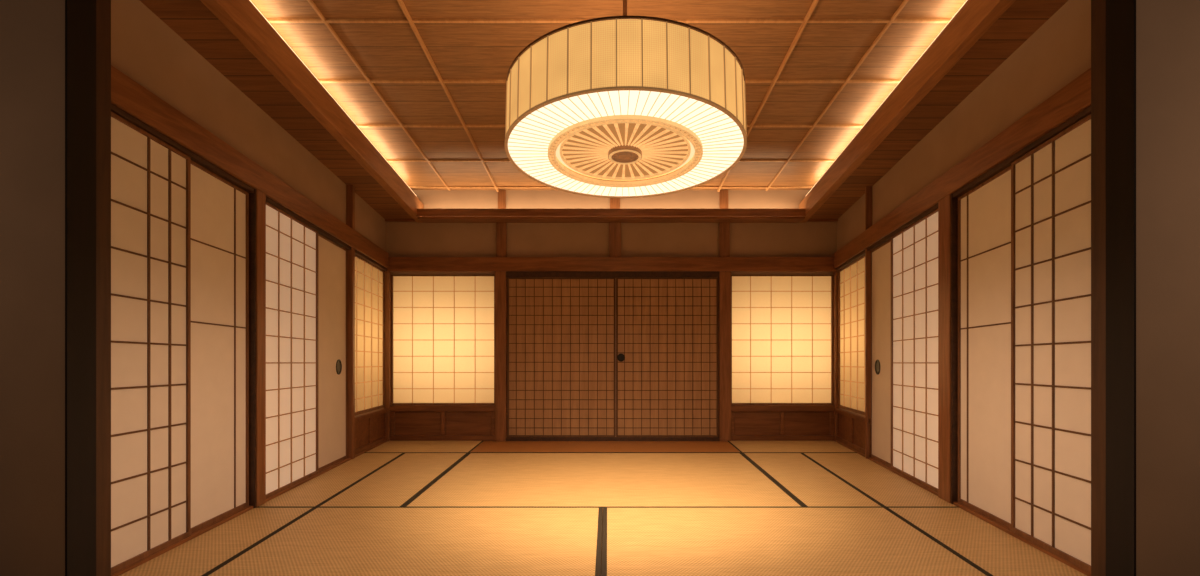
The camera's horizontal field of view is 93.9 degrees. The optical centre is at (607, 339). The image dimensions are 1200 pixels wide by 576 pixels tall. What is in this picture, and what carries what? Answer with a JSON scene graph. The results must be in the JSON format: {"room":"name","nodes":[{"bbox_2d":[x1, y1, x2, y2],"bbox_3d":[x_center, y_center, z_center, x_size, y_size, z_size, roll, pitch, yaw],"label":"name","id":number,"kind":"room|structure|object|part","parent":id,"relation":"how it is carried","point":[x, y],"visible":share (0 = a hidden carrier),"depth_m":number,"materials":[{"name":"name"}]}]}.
{"room":"traditional dwelling","nodes":[
{"label":"traditional dwelling","id":0,"kind":"room"},
{"bbox_2d":[111,0,385,416],"bbox_3d":[-2.431,-0.482,4.389,0.088,3.252,3.793,0,0,-2],"label":"wall","id":1,"kind":"structure","parent":0,"point":[144,48],"depth_m":3.38,"materials":[{"name":"paint"}]},
{"bbox_2d":[96,0,110,575],"bbox_3d":[-2.338,-0.313,2.498,0.176,2.826,0.080,0,0,0],"label":"beam","id":2,"kind":"structure","parent":1,"relation":"attached to","point":[103,7],"depth_m":2.50,"materials":[{"name":"brown wood"}]},
{"bbox_2d":[111,103,386,270],"bbox_3d":[-2.359,-0.921,4.281,0.050,0.347,3.576,0,0,-2],"label":"beam","id":3,"kind":"structure","parent":1,"relation":"attached to","point":[196,158],"depth_m":3.34,"materials":[{"name":"brown wood"}]},
{"bbox_2d":[111,65,388,267],"bbox_3d":[-2.350,-1.018,4.281,0.066,0.483,3.576,0,0,-2],"label":"beam","id":4,"kind":"structure","parent":1,"relation":"attached to","point":[127,94],"depth_m":3.31,"materials":[{"name":"brown wood"}]},
{"bbox_2d":[249,189,255,507],"bbox_3d":[-2.336,0.055,3.670,0.055,2.090,0.015,0,0,0],"label":"beam","id":5,"kind":"structure","parent":1,"relation":"attached to","point":[252,196],"depth_m":3.66,"materials":[{"name":"brown wood"}]},
{"bbox_2d":[256,189,265,506],"bbox_3d":[-2.335,0.050,3.728,0.064,2.100,0.100,0,0,0],"label":"beam","id":6,"kind":"structure","parent":1,"relation":"attached to","point":[260,197],"depth_m":3.71,"materials":[{"name":"brown wood"}]},
{"bbox_2d":[140,0,412,218],"bbox_3d":[-2.190,-1.544,4.281,0.400,0.449,3.771,0,0,-2],"label":"beam","id":7,"kind":"structure","parent":1,"relation":"attached to","point":[191,20],"depth_m":3.60,"materials":[{"name":"brown wood"}]},
{"bbox_2d":[200,0,423,222],"bbox_3d":[-2.006,-1.595,4.275,0.077,0.612,3.749,0,0,-2],"label":"beam","id":8,"kind":"structure","parent":7,"relation":"attached to","point":[242,18],"depth_m":3.62,"materials":[{"name":"brown wood"}]},
{"bbox_2d":[250,0,415,194],"bbox_3d":[-1.982,-1.708,4.189,0.023,0.392,3.452,0,0,-2],"label":"light strip","id":9,"kind":"object","parent":8,"relation":"attached to","point":[250,0],"visible":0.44,"depth_m":3.83,"materials":[{"name":"beige plastic"}]},
{"bbox_2d":[346,185,354,458],"bbox_3d":[-2.382,-0.165,5.182,0.062,2.531,0.053,0,0,0],"label":"beam","id":10,"kind":"structure","parent":1,"relation":"attached to","point":[350,189],"depth_m":5.16,"materials":[{"name":"brown wood"}]},
{"bbox_2d":[355,255,384,415],"bbox_3d":[-2.427,-0.049,5.660,0.024,1.568,0.904,0,0,-2],"label":"window","id":11,"kind":"structure","parent":1,"relation":"in","point":[369,279],"depth_m":5.72,"materials":[{"name":"beige paper"}]},
{"bbox_2d":[355,408,386,454],"bbox_3d":[-2.409,0.915,5.672,0.038,0.371,0.929,0,0,-2],"label":"panel","id":12,"kind":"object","parent":1,"relation":"attached to","point":[370,428],"depth_m":5.65,"materials":[{"name":"brown wood"}]},
{"bbox_2d":[0,0,1199,575],"bbox_3d":[0.000,-0.611,2.365,9.240,3.509,0.074,0,0,0],"label":"wall","id":13,"kind":"structure","parent":0,"point":[32,32],"depth_m":2.33,"materials":[{"name":"beige paint"}]},
{"bbox_2d":[65,0,95,575],"bbox_3d":[-2.323,-0.313,2.392,0.154,2.826,0.132,0,0,0],"label":"pillar","id":14,"kind":"structure","parent":13,"relation":"attached to","point":[80,15],"depth_m":2.38,"materials":[{"name":"black wood"}]},
{"bbox_2d":[1106,0,1135,575],"bbox_3d":[2.262,-0.313,2.392,0.154,2.826,0.132,0,0,0],"label":"pillar","id":15,"kind":"structure","parent":13,"relation":"attached to","point":[1120,14],"depth_m":2.39,"materials":[{"name":"black wood"}]},
{"bbox_2d":[251,0,965,189],"bbox_3d":[0.038,-1.881,4.358,5.269,0.505,3.973,0,0,0],"label":"ceiling","id":16,"kind":"structure","parent":0,"point":[382,50],"depth_m":3.84,"materials":[{"name":"brown wood"}]},
{"bbox_2d":[307,0,449,190],"bbox_3d":[-1.738,-1.857,4.306,0.019,0.444,3.684,0,0,0],"label":"beam","id":17,"kind":"structure","parent":16,"relation":"attached to","point":[311,2],"depth_m":4.06,"materials":[{"name":"brown wood"}]},
{"bbox_2d":[397,0,498,191],"bbox_3d":[-1.210,-1.852,4.306,0.019,0.454,3.684,0,0,0],"label":"beam","id":18,"kind":"structure","parent":16,"relation":"attached to","point":[401,3],"depth_m":4.04,"materials":[{"name":"brown wood"}]},
{"bbox_2d":[267,19,950,22],"bbox_3d":[0.000,-1.958,3.437,4.950,0.018,0.022,0,0,0],"label":"beam","id":19,"kind":"structure","parent":16,"relation":"attached to","point":[269,20],"depth_m":3.43,"materials":[{"name":"brown wood"}]},
{"bbox_2d":[318,79,900,82],"bbox_3d":[0.000,-1.884,4.078,4.950,0.018,0.022,0,0,0],"label":"beam","id":20,"kind":"structure","parent":16,"relation":"attached to","point":[320,80],"depth_m":4.07,"materials":[{"name":"brown wood"}]},
{"bbox_2d":[356,124,863,126],"bbox_3d":[0.000,-1.808,4.731,4.950,0.018,0.022,0,0,0],"label":"beam","id":21,"kind":"structure","parent":16,"relation":"attached to","point":[358,125],"depth_m":4.72,"materials":[{"name":"brown wood"}]},
{"bbox_2d":[409,186,812,187],"bbox_3d":[0.000,-1.654,6.061,4.950,0.018,0.022,0,0,0],"label":"beam","id":22,"kind":"structure","parent":16,"relation":"attached to","point":[409,186],"depth_m":6.05,"materials":[{"name":"brown wood"}]},
{"bbox_2d":[387,160,834,161],"bbox_3d":[0.000,-1.730,5.409,4.950,0.018,0.022,0,0,0],"label":"beam","id":23,"kind":"structure","parent":16,"relation":"attached to","point":[387,160],"depth_m":5.40,"materials":[{"name":"brown wood"}]},
{"bbox_2d":[504,0,746,197],"bbox_3d":[0.094,-1.478,3.100,1.338,1.068,1.367,0,0,0],"label":"pendant lamp","id":24,"kind":"object","parent":16,"relation":"hanging from","point":[624,106],"visible":1,"depth_m":2.69,"materials":[{"name":"beige paper"}]},
{"bbox_3d":[0.093,-1.656,3.080,0.024,0.643,0.024,0,0,0],"label":"rod","id":25,"kind":"part","parent":24,"relation":"part of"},
{"bbox_2d":[508,90,743,196],"bbox_3d":[0.093,-1.027,3.081,1.270,0.156,1.262,0,0,0],"label":"diffuser","id":26,"kind":"object","parent":24,"relation":"attached to","point":[608,143],"depth_m":2.93,"materials":[{"name":"white paper"}]},
{"bbox_2d":[717,0,818,191],"bbox_3d":[1.210,-1.852,4.306,0.019,0.454,3.684,0,0,0],"label":"beam","id":27,"kind":"structure","parent":16,"relation":"attached to","point":[814,3],"depth_m":3.89,"materials":[{"name":"brown wood"}]},
{"bbox_2d":[766,0,908,190],"bbox_3d":[1.738,-1.857,4.306,0.019,0.444,3.684,0,0,0],"label":"beam","id":28,"kind":"structure","parent":16,"relation":"attached to","point":[904,2],"depth_m":4.06,"materials":[{"name":"brown wood"}]},
{"bbox_2d":[386,190,836,441],"bbox_3d":[0.022,-0.297,6.204,5.500,2.926,0.088,0,0,0],"label":"wall","id":29,"kind":"structure","parent":0,"point":[403,239],"depth_m":6.16,"materials":[{"name":"paint"}]},
{"bbox_2d":[385,271,390,440],"bbox_3d":[-2.412,0.176,6.127,0.060,1.848,0.066,0,0,0],"label":"beam","id":30,"kind":"structure","parent":29,"relation":"attached to","point":[387,273],"depth_m":6.09,"materials":[{"name":"brown wood"}]},
{"bbox_2d":[390,405,494,440],"bbox_3d":[-1.807,0.907,6.135,1.150,0.385,0.050,0,0,0],"label":"wall panel","id":31,"kind":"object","parent":29,"relation":"attached to","point":[407,422],"depth_m":6.14,"materials":[{"name":"brown wood"}]},
{"bbox_2d":[391,275,494,404],"bbox_3d":[-1.807,0.000,6.158,1.150,1.430,0.026,0,0,0],"label":"window","id":32,"kind":"structure","parent":29,"relation":"in","point":[443,326],"depth_m":6.17,"materials":[{"name":"beige paper"}]},
{"bbox_2d":[495,271,506,440],"bbox_3d":[-1.171,0.176,6.127,0.121,1.848,0.066,0,0,0],"label":"beam","id":33,"kind":"structure","parent":29,"relation":"attached to","point":[500,276],"depth_m":6.09,"materials":[{"name":"brown wood"}]},
{"bbox_2d":[496,222,506,256],"bbox_3d":[-1.166,-1.100,6.138,0.110,0.396,0.044,0,0,0],"label":"beam","id":34,"kind":"structure","parent":29,"relation":"attached to","point":[501,227],"depth_m":6.12,"materials":[{"name":"brown wood"}]},
{"bbox_2d":[498,190,505,208],"bbox_3d":[-1.166,-1.524,6.152,0.088,0.253,0.016,0,0,0],"label":"beam","id":35,"kind":"structure","parent":29,"relation":"attached to","point":[502,193],"depth_m":6.14,"materials":[{"name":"brown wood"}]},
{"bbox_2d":[387,257,834,271],"bbox_3d":[0.044,-0.825,6.122,4.972,0.154,0.077,0,0,0],"label":"beam","id":36,"kind":"structure","parent":29,"relation":"attached to","point":[396,264],"depth_m":6.08,"materials":[{"name":"brown wood"}]},
{"bbox_2d":[416,209,805,222],"bbox_3d":[0.033,-1.337,6.031,4.114,0.099,0.259,0,0,0],"label":"beam","id":37,"kind":"structure","parent":29,"relation":"attached to","point":[420,212],"depth_m":5.90,"materials":[{"name":"brown wood"}]},
{"bbox_2d":[385,216,837,221],"bbox_3d":[0.044,-1.347,6.144,4.972,0.099,0.033,0,0,0],"label":"beam","id":38,"kind":"structure","parent":29,"relation":"attached to","point":[386,220],"depth_m":6.13,"materials":[{"name":"brown wood"}]},
{"bbox_2d":[506,271,719,440],"bbox_3d":[0.052,0.179,6.127,2.326,1.854,0.066,0,0,0],"label":"door frame","id":39,"kind":"structure","parent":29,"relation":"attached to","point":[509,274],"depth_m":6.11,"materials":[{"name":"brown wood"}]},
{"bbox_2d":[507,278,615,436],"bbox_3d":[-0.511,0.193,6.140,1.188,1.749,0.019,0,0,0],"label":"door","id":40,"kind":"structure","parent":39,"relation":"attached to","point":[561,332],"depth_m":6.14,"materials":[{"name":"brown wood"}]},
{"bbox_2d":[616,278,718,436],"bbox_3d":[0.649,0.193,6.136,1.122,1.749,0.027,0,0,0],"label":"door","id":41,"kind":"structure","parent":39,"relation":"attached to","point":[667,329],"depth_m":6.14,"materials":[{"name":"brown wood"}]},
{"bbox_3d":[0.143,0.193,6.126,0.086,0.086,0.008,0,0,0],"label":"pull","id":42,"kind":"part","parent":41,"relation":"part of","materials":[{"name":"black metal"}]},
{"bbox_2d":[609,222,620,256],"bbox_3d":[0.077,-1.100,6.138,0.132,0.396,0.044,0,0,0],"label":"beam","id":43,"kind":"structure","parent":29,"relation":"attached to","point":[614,227],"depth_m":6.12,"materials":[{"name":"brown wood"}]},
{"bbox_2d":[610,198,619,208],"bbox_3d":[0.077,-1.524,6.152,0.110,0.253,0.016,0,0,0],"label":"beam","id":44,"kind":"structure","parent":29,"relation":"attached to","point":[614,202],"depth_m":6.14,"materials":[{"name":"brown wood"}]},
{"bbox_2d":[720,190,727,208],"bbox_3d":[1.273,-1.524,6.152,0.094,0.253,0.016,0,0,0],"label":"beam","id":45,"kind":"structure","parent":29,"relation":"attached to","point":[723,193],"depth_m":6.14,"materials":[{"name":"brown wood"}]},
{"bbox_2d":[719,222,729,256],"bbox_3d":[1.273,-1.100,6.138,0.116,0.396,0.044,0,0,0],"label":"beam","id":46,"kind":"structure","parent":29,"relation":"attached to","point":[724,227],"depth_m":6.12,"materials":[{"name":"brown wood"}]},
{"bbox_2d":[719,271,730,440],"bbox_3d":[1.279,0.176,6.127,0.126,1.848,0.066,0,0,0],"label":"beam","id":47,"kind":"structure","parent":29,"relation":"attached to","point":[724,276],"depth_m":6.09,"materials":[{"name":"brown wood"}]},
{"bbox_2d":[731,275,833,404],"bbox_3d":[1.909,0.000,6.158,1.133,1.430,0.026,0,0,0],"label":"window","id":48,"kind":"structure","parent":29,"relation":"in","point":[782,326],"depth_m":6.17,"materials":[{"name":"beige paper"}]},
{"bbox_2d":[731,405,834,440],"bbox_3d":[1.909,0.907,6.135,1.133,0.385,0.050,0,0,0],"label":"wall panel","id":49,"kind":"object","parent":29,"relation":"attached to","point":[748,422],"depth_m":6.14,"materials":[{"name":"brown wood"}]},
{"bbox_2d":[833,271,837,440],"bbox_3d":[2.502,0.176,6.127,0.055,1.848,0.066,0,0,0],"label":"beam","id":50,"kind":"structure","parent":29,"relation":"attached to","point":[835,273],"depth_m":6.10,"materials":[{"name":"brown wood"}]},
{"bbox_2d":[837,0,1090,415],"bbox_3d":[2.445,-0.482,4.389,0.088,3.252,3.802,0,0,4],"label":"wall","id":51,"kind":"structure","parent":0,"point":[1058,52],"depth_m":3.39,"materials":[{"name":"paint"}]},
{"bbox_2d":[835,408,870,456],"bbox_3d":[2.466,0.914,5.660,0.038,0.371,0.933,0,0,4],"label":"wall panel","id":52,"kind":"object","parent":51,"relation":"attached to","point":[850,427],"depth_m":5.65,"materials":[{"name":"brown wood"}]},
{"bbox_2d":[838,254,871,417],"bbox_3d":[2.483,-0.050,5.648,0.024,1.569,0.908,0,0,4],"label":"window","id":53,"kind":"structure","parent":51,"relation":"in","point":[851,279],"depth_m":5.71,"materials":[{"name":"beige paper"}]},
{"bbox_2d":[865,186,871,457],"bbox_3d":[2.425,-0.163,5.207,0.062,2.526,0.023,0,0,0],"label":"beam","id":54,"kind":"structure","parent":51,"relation":"attached to","point":[868,189],"depth_m":5.20,"materials":[{"name":"brown wood"}]},
{"bbox_2d":[809,0,1067,218],"bbox_3d":[2.223,-1.544,4.281,0.401,0.449,3.782,0,0,3],"label":"beam","id":55,"kind":"structure","parent":51,"relation":"attached to","point":[1022,19],"depth_m":3.62,"materials":[{"name":"brown wood"}]},
{"bbox_2d":[799,0,1014,222],"bbox_3d":[2.039,-1.595,4.275,0.077,0.612,3.753,0,0,3],"label":"beam","id":56,"kind":"structure","parent":55,"relation":"attached to","point":[975,17],"depth_m":3.63,"materials":[{"name":"brown wood"}]},
{"bbox_2d":[808,0,966,192],"bbox_3d":[2.013,-1.708,4.189,0.023,0.392,3.455,0,0,3],"label":"light strip","id":57,"kind":"object","parent":56,"relation":"attached to","point":[966,0],"visible":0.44,"depth_m":3.81,"materials":[{"name":"beige plastic"}]},
{"bbox_2d":[938,194,950,502],"bbox_3d":[2.335,0.054,3.844,0.060,2.092,0.154,0,0,4],"label":"beam","id":58,"kind":"structure","parent":51,"relation":"attached to","point":[944,205],"depth_m":3.83,"materials":[{"name":"brown wood"}]},
{"bbox_2d":[951,193,957,503],"bbox_3d":[2.332,0.059,3.760,0.056,2.082,0.015,0,0,0],"label":"beam","id":59,"kind":"structure","parent":51,"relation":"attached to","point":[954,201],"depth_m":3.75,"materials":[{"name":"brown wood"}]},
{"bbox_2d":[834,68,1090,267],"bbox_3d":[2.361,-1.018,4.281,0.066,0.483,3.584,0,0,4],"label":"beam","id":60,"kind":"structure","parent":51,"relation":"attached to","point":[1073,98],"depth_m":3.33,"materials":[{"name":"brown wood"}]},
{"bbox_2d":[835,105,1090,270],"bbox_3d":[2.369,-0.921,4.281,0.049,0.347,3.584,0,0,4],"label":"beam","id":61,"kind":"structure","parent":51,"relation":"attached to","point":[1006,163],"depth_m":3.36,"materials":[{"name":"brown wood"}]},
{"bbox_2d":[1091,0,1105,575],"bbox_3d":[2.275,-0.313,2.498,0.176,2.826,0.080,0,0,0],"label":"beam","id":62,"kind":"structure","parent":51,"relation":"attached to","point":[1098,7],"depth_m":2.50,"materials":[{"name":"brown wood"}]},
{"bbox_3d":[0.000,1.177,2.830,9.200,0.045,7.260,0,0,0],"label":"floor","id":63,"kind":"structure","parent":0,"visible":0},
{"bbox_2d":[119,507,314,575],"bbox_3d":[-2.099,1.126,3.102,0.439,0.057,1.147,0,0,0],"label":"mat","id":64,"kind":"object","parent":63,"relation":"on","point":[204,553],"visible":0.79,"depth_m":3.00,"materials":[{"name":"wicker"}]},
{"bbox_2d":[111,440,386,575],"bbox_3d":[-2.361,1.096,4.281,0.044,0.026,3.576,0,0,-2],"label":"beam","id":65,"kind":"structure","parent":63,"relation":"on","point":[213,525],"depth_m":3.34,"materials":[{"name":"brown wood"}]},
{"bbox_2d":[111,112,190,574],"bbox_3d":[-2.307,0.012,2.815,0.018,2.141,0.562,0,0,-2],"label":"door","id":66,"kind":"structure","parent":65,"relation":"on","point":[151,178],"depth_m":2.81,"materials":[{"name":"beige paper"}]},
{"bbox_2d":[191,160,248,533],"bbox_3d":[-2.345,0.037,3.378,0.016,2.092,0.562,0,0,-2],"label":"door","id":67,"kind":"structure","parent":65,"relation":"on","point":[219,208],"depth_m":3.38,"materials":[{"name":"beige paper"}]},
{"bbox_2d":[266,202,317,498],"bbox_3d":[-2.350,0.068,4.166,0.018,2.032,0.772,0,0,-2],"label":"door","id":68,"kind":"structure","parent":65,"relation":"on","point":[291,244],"depth_m":4.15,"materials":[{"name":"beige paper"}]},
{"bbox_2d":[318,234,346,471],"bbox_3d":[-2.393,0.101,4.846,0.016,1.966,0.613,0,0,-2],"label":"door","id":69,"kind":"structure","parent":65,"relation":"on","point":[332,258],"depth_m":4.87,"materials":[{"name":"beige paper"}]},
{"bbox_3d":[-2.395,0.240,4.984,0.008,0.136,0.102,0,0,0],"label":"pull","id":70,"kind":"part","parent":69,"relation":"part of","materials":[{"name":"black metal"}]},
{"bbox_2d":[256,453,402,507],"bbox_3d":[-2.148,1.126,4.564,0.398,0.057,1.783,0,0,-2],"label":"mat","id":71,"kind":"object","parent":63,"relation":"on","point":[314,492],"visible":0.68,"depth_m":4.29,"materials":[{"name":"wicker"}]},
{"bbox_2d":[317,453,467,507],"bbox_3d":[-1.668,1.126,4.565,0.627,0.057,1.769,0,0,0],"label":"mat","id":72,"kind":"object","parent":63,"relation":"on","point":[397,482],"visible":0.72,"depth_m":4.29,"materials":[{"name":"wicker"}]},
{"bbox_2d":[205,507,602,575],"bbox_3d":[-0.976,1.126,3.102,1.883,0.057,1.147,0,0,0],"label":"mat","id":73,"kind":"object","parent":63,"relation":"on","point":[322,541],"visible":1,"depth_m":3.03,"materials":[{"name":"wicker"}]},
{"bbox_2d":[365,441,482,452],"bbox_3d":[-1.876,1.126,5.789,1.043,0.057,0.670,0,0,0],"label":"mat","id":74,"kind":"object","parent":63,"relation":"on","point":[389,446],"visible":0.7,"depth_m":5.73,"materials":[{"name":"wicker"}]},
{"bbox_2d":[402,453,804,507],"bbox_3d":[-0.028,1.126,4.565,2.648,0.057,1.769,0,0,0],"label":"mat","id":75,"kind":"object","parent":63,"relation":"on","point":[478,480],"visible":0.84,"depth_m":4.29,"materials":[{"name":"wicker"}]},
{"bbox_2d":[470,441,740,452],"bbox_3d":[-0.028,1.127,5.772,2.648,0.057,0.636,0,0,0],"label":"mat","id":76,"kind":"object","parent":63,"relation":"on","point":[485,446],"visible":0.78,"depth_m":5.73,"materials":[{"name":"wicker"}]},
{"bbox_2d":[727,441,856,452],"bbox_3d":[1.885,1.126,5.789,1.171,0.057,0.670,0,0,0],"label":"mat","id":77,"kind":"object","parent":63,"relation":"on","point":[741,446],"visible":0.7,"depth_m":5.73,"materials":[{"name":"wicker"}]},
{"bbox_2d":[601,507,989,575],"bbox_3d":[0.893,1.126,3.102,1.850,0.057,1.147,0,0,0],"label":"mat","id":78,"kind":"object","parent":63,"relation":"on","point":[635,541],"visible":1,"depth_m":3.03,"materials":[{"name":"wicker"}]},
{"bbox_2d":[742,453,883,507],"bbox_3d":[1.591,1.126,4.565,0.583,0.057,1.769,0,0,0],"label":"mat","id":79,"kind":"object","parent":63,"relation":"on","point":[807,481],"visible":0.73,"depth_m":4.32,"materials":[{"name":"wicker"}]},
{"bbox_2d":[802,453,958,507],"bbox_3d":[2.123,1.126,4.564,0.541,0.057,1.790,0,0,2],"label":"mat","id":80,"kind":"object","parent":63,"relation":"on","point":[887,488],"visible":0.69,"depth_m":4.32,"materials":[{"name":"wicker"}]},
{"bbox_2d":[836,440,1090,575],"bbox_3d":[2.372,1.096,4.281,0.044,0.026,3.583,0,0,4],"label":"beam","id":81,"kind":"structure","parent":63,"relation":"on","point":[971,511],"depth_m":3.36,"materials":[{"name":"brown wood"}]},
{"bbox_2d":[871,239,890,466],"bbox_3d":[2.429,0.109,4.963,0.017,1.951,0.509,0,0,4],"label":"door","id":82,"kind":"structure","parent":81,"relation":"on","point":[881,256],"depth_m":4.98,"materials":[{"name":"beige paper"}]},
{"bbox_3d":[2.433,0.244,5.055,0.008,0.136,0.102,0,0,0],"label":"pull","id":83,"kind":"part","parent":82,"relation":"part of","materials":[{"name":"black metal"}]},
{"bbox_2d":[891,208,937,492],"bbox_3d":[2.367,0.074,4.324,0.018,2.020,0.806,0,0,4],"label":"door","id":84,"kind":"structure","parent":81,"relation":"on","point":[914,250],"depth_m":4.31,"materials":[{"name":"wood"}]},
{"bbox_2d":[958,166,1010,528],"bbox_3d":[2.330,0.041,3.459,0.016,2.086,0.583,0,0,4],"label":"door","id":85,"kind":"structure","parent":81,"relation":"on","point":[984,212],"depth_m":3.46,"materials":[{"name":"beige paper"}]},
{"bbox_2d":[1011,114,1090,572],"bbox_3d":[2.270,0.013,2.856,0.018,2.140,0.634,0,0,4],"label":"door","id":86,"kind":"structure","parent":81,"relation":"on","point":[1051,183],"depth_m":2.85,"materials":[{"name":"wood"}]},
{"bbox_2d":[886,507,1086,575],"bbox_3d":[2.044,1.126,3.102,0.528,0.057,1.147,0,0,0],"label":"mat","id":87,"kind":"object","parent":63,"relation":"on","point":[994,551],"visible":0.79,"depth_m":3.00,"materials":[{"name":"wicker"}]}
]}

